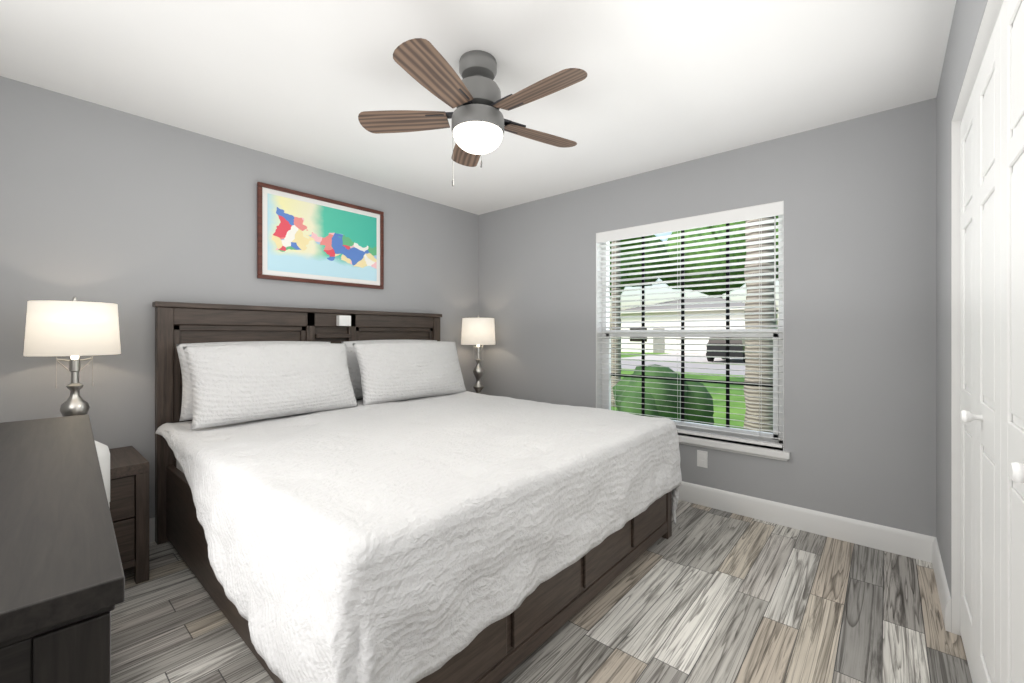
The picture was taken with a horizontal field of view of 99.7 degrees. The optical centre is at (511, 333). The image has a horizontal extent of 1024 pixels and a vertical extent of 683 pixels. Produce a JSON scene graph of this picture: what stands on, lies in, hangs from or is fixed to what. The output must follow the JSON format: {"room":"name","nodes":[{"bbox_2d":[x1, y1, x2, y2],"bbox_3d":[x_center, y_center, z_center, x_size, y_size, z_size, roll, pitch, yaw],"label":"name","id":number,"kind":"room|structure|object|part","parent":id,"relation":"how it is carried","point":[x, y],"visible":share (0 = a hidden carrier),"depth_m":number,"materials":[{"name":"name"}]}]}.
{"room":"bedroom","nodes":[
{"label":"bedroom","id":0,"kind":"room"},
{"bbox_2d":[0,76,478,518],"bbox_3d":[-1.621,-0.020,3.191,0.200,2.440,4.050,0,0,41],"label":"wall","id":1,"kind":"structure","parent":0,"point":[132,217],"depth_m":2.47,"materials":[{"name":"grey paint"}]},
{"bbox_2d":[149,517,154,542],"bbox_3d":[-1.539,1.133,3.120,0.016,0.134,3.650,0,0,41],"label":"baseboard","id":2,"kind":"structure","parent":1,"relation":"attached to","point":[152,520],"depth_m":2.49,"materials":[{"name":"white wood"}]},
{"bbox_2d":[257,182,383,288],"bbox_3d":[-1.398,-0.700,3.269,0.026,0.650,0.960,0,0,41],"label":"picture","id":3,"kind":"object","parent":1,"relation":"attached to","point":[306,237],"visible":0.98,"depth_m":3.21,"materials":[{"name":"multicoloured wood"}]},
{"bbox_2d":[0,0,955,214],"bbox_3d":[0.024,-1.300,1.761,4.560,0.120,4.050,0,0,41],"label":"ceiling","id":4,"kind":"structure","parent":0,"point":[664,83],"depth_m":2.04,"materials":[{"name":"white paint"}]},
{"bbox_2d":[358,38,586,185],"bbox_3d":[-0.121,-0.952,1.942,1.024,0.574,1.065,0,0,41],"label":"ceiling fan","id":5,"kind":"object","parent":4,"relation":"hanging from","point":[478,102],"visible":1,"depth_m":1.88,"materials":[{"name":"brown wood"}]},
{"label":"blade","id":6,"kind":"part","parent":5,"relation":"part of","materials":[{"name":"brown wood"}]},
{"label":"blade","id":7,"kind":"part","parent":5,"relation":"part of","materials":[{"name":"brown wood"}]},
{"label":"blade","id":8,"kind":"part","parent":5,"relation":"part of","materials":[{"name":"brown wood"}]},
{"bbox_3d":[0.141,-0.982,2.151,0.415,0.005,0.148,0,12,-32],"label":"blade","id":9,"kind":"part","parent":5,"relation":"part of","materials":[{"name":"brown wood"}]},
{"bbox_3d":[0.110,-0.982,1.744,0.415,0.005,0.148,0,12,40],"label":"blade","id":10,"kind":"part","parent":5,"relation":"part of","materials":[{"name":"brown wood"}]},
{"bbox_2d":[111,500,971,682],"bbox_3d":[0.024,1.260,1.761,4.560,0.120,4.050,0,0,41],"label":"floor","id":11,"kind":"structure","parent":0,"point":[703,594],"depth_m":1.80,"materials":[{"name":"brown wood"}]},
{"bbox_2d":[0,414,124,682],"bbox_3d":[-1.210,0.750,0.892,1.544,0.900,0.512,0,0,44],"label":"dresser","id":12,"kind":"object","parent":11,"relation":"on","point":[62,586],"visible":1,"depth_m":0.58,"materials":[{"name":"brown wood"}]},
{"bbox_2d":[94,440,109,508],"bbox_3d":[-1.803,0.795,1.686,0.344,0.810,0.344,0,0,41],"label":"hamper","id":13,"kind":"object","parent":11,"relation":"on","point":[103,452],"visible":0.08,"depth_m":1.75,"materials":[{"name":"white fabric"}]},
{"bbox_2d":[109,446,148,583],"bbox_3d":[-2.105,0.912,2.082,0.475,0.575,0.480,0,0,41],"label":"nightstand","id":14,"kind":"object","parent":11,"relation":"on","point":[129,489],"visible":0.33,"depth_m":2.07,"materials":[{"name":"brown wood"}]},
{"bbox_2d":[23,297,120,416],"bbox_3d":[-2.115,0.220,2.090,0.330,0.806,0.330,0,0,41],"label":"lamp","id":15,"kind":"object","parent":14,"relation":"on","point":[74,328],"visible":0.75,"depth_m":1.99,"materials":[{"name":"white fabric"}]},
{"bbox_3d":[-2.115,-0.025,2.090,0.330,0.250,0.330,0,0,41],"label":"lamp shade","id":16,"kind":"part","parent":15,"relation":"part of","materials":[{"name":"white fabric"}]},
{"bbox_2d":[152,301,681,682],"bbox_3d":[-0.526,0.507,2.522,2.291,1.385,2.170,0,0,41],"label":"bed","id":17,"kind":"object","parent":11,"relation":"on","point":[351,496],"visible":1,"depth_m":1.72,"materials":[{"name":"white fabric"}]},
{"bbox_2d":[182,343,358,430],"bbox_3d":[-1.415,0.277,2.646,0.224,0.466,0.952,-25,-15,36],"label":"pillow","id":18,"kind":"object","parent":17,"relation":"on","point":[233,385],"depth_m":2.50,"materials":[{"name":"white fabric"}]},
{"bbox_2d":[352,341,466,405],"bbox_3d":[-0.765,0.277,3.394,0.215,0.466,0.949,-26,-18,40],"label":"pillow","id":19,"kind":"object","parent":17,"relation":"on","point":[399,371],"depth_m":3.25,"materials":[{"name":"white fabric"}]},
{"bbox_3d":[-0.314,0.912,4.142,0.475,0.575,0.440,0,0,41],"label":"nightstand","id":20,"kind":"object","parent":11,"relation":"on","visible":0},
{"bbox_2d":[461,315,494,393],"bbox_3d":[-0.324,0.220,4.150,0.330,0.806,0.330,0,0,41],"label":"lamp","id":21,"kind":"object","parent":20,"relation":"on","point":[478,331],"visible":0.88,"depth_m":4.03,"materials":[{"name":"white fabric"}]},
{"bbox_3d":[-0.324,-0.025,4.150,0.330,0.250,0.330,0,0,41],"label":"lamp shade","id":22,"kind":"part","parent":21,"relation":"part of","materials":[{"name":"white fabric"}]},
{"bbox_2d":[479,98,935,536],"bbox_3d":[1.363,-0.020,3.148,4.360,2.440,0.200,0,0,41],"label":"wall","id":23,"kind":"structure","parent":0,"point":[857,196],"depth_m":2.61,"materials":[{"name":"grey paint"}]},
{"bbox_2d":[596,201,782,447],"bbox_3d":[1.228,-0.057,3.184,1.332,1.559,0.073,0,0,41],"label":"window blinds","id":24,"kind":"object","parent":23,"relation":"attached to","point":[749,213],"visible":0.92,"depth_m":3.08,"materials":[{"name":"white plastic"}]},
{"bbox_2d":[596,201,789,460],"bbox_3d":[1.242,-0.022,3.200,1.410,1.635,0.190,0,0,41],"label":"window frame","id":25,"kind":"structure","parent":23,"relation":"attached to","point":[738,447],"depth_m":3.06,"materials":[{"name":"white wood"}]},
{"bbox_2d":[697,450,707,467],"bbox_3d":[1.335,0.877,3.033,0.070,0.115,0.008,0,0,41],"label":"electrical outlet plate","id":26,"kind":"object","parent":23,"relation":"attached to","point":[702,458],"visible":1,"depth_m":3.03,"materials":[{"name":"white plastic"}]},
{"bbox_2d":[679,481,928,561],"bbox_3d":[0.945,1.133,3.368,3.380,0.134,0.016,0,0,41],"label":"baseboard","id":27,"kind":"structure","parent":23,"relation":"attached to","point":[918,546],"depth_m":2.60,"materials":[{"name":"white wood"}]},
{"bbox_2d":[936,0,987,595],"bbox_3d":[1.073,-0.020,0.849,0.120,2.440,3.650,0,0,41],"label":"wall","id":28,"kind":"structure","parent":0,"point":[966,21],"depth_m":1.87,"materials":[{"name":"grey paint"}]},
{"bbox_2d":[929,536,950,631],"bbox_3d":[1.983,1.133,1.999,0.016,0.134,0.680,0,0,41],"label":"baseboard","id":29,"kind":"structure","parent":28,"relation":"attached to","point":[934,553],"depth_m":1.93,"materials":[{"name":"white wood"}]},
{"bbox_2d":[951,0,1003,635],"bbox_3d":[1.274,0.172,1.079,0.119,2.055,1.640,0,0,41],"label":"trim","id":30,"kind":"structure","parent":28,"relation":"attached to","point":[989,18],"depth_m":1.72,"materials":[{"name":"white wood"}]},
{"bbox_2d":[960,0,1023,682],"bbox_3d":[1.243,0.179,1.107,0.080,2.018,1.630,0,0,41],"label":"bifold closet door","id":31,"kind":"structure","parent":28,"relation":"in","point":[992,365],"depth_m":1.18,"materials":[{"name":"white wood"}]},
{"bbox_3d":[1.177,0.255,1.057,0.045,0.038,0.758,0,0,41],"label":"closet bifold knob","id":32,"kind":"part","parent":31,"relation":"part of","materials":[{"name":"white"}]},
{"label":"outside","id":33,"kind":"structure","parent":0,"visible":0},
{"bbox_2d":[610,216,777,432],"bbox_3d":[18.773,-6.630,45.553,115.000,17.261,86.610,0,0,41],"label":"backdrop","id":34,"kind":"structure","parent":33,"point":[708,407],"depth_m":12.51,"materials":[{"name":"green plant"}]}
]}

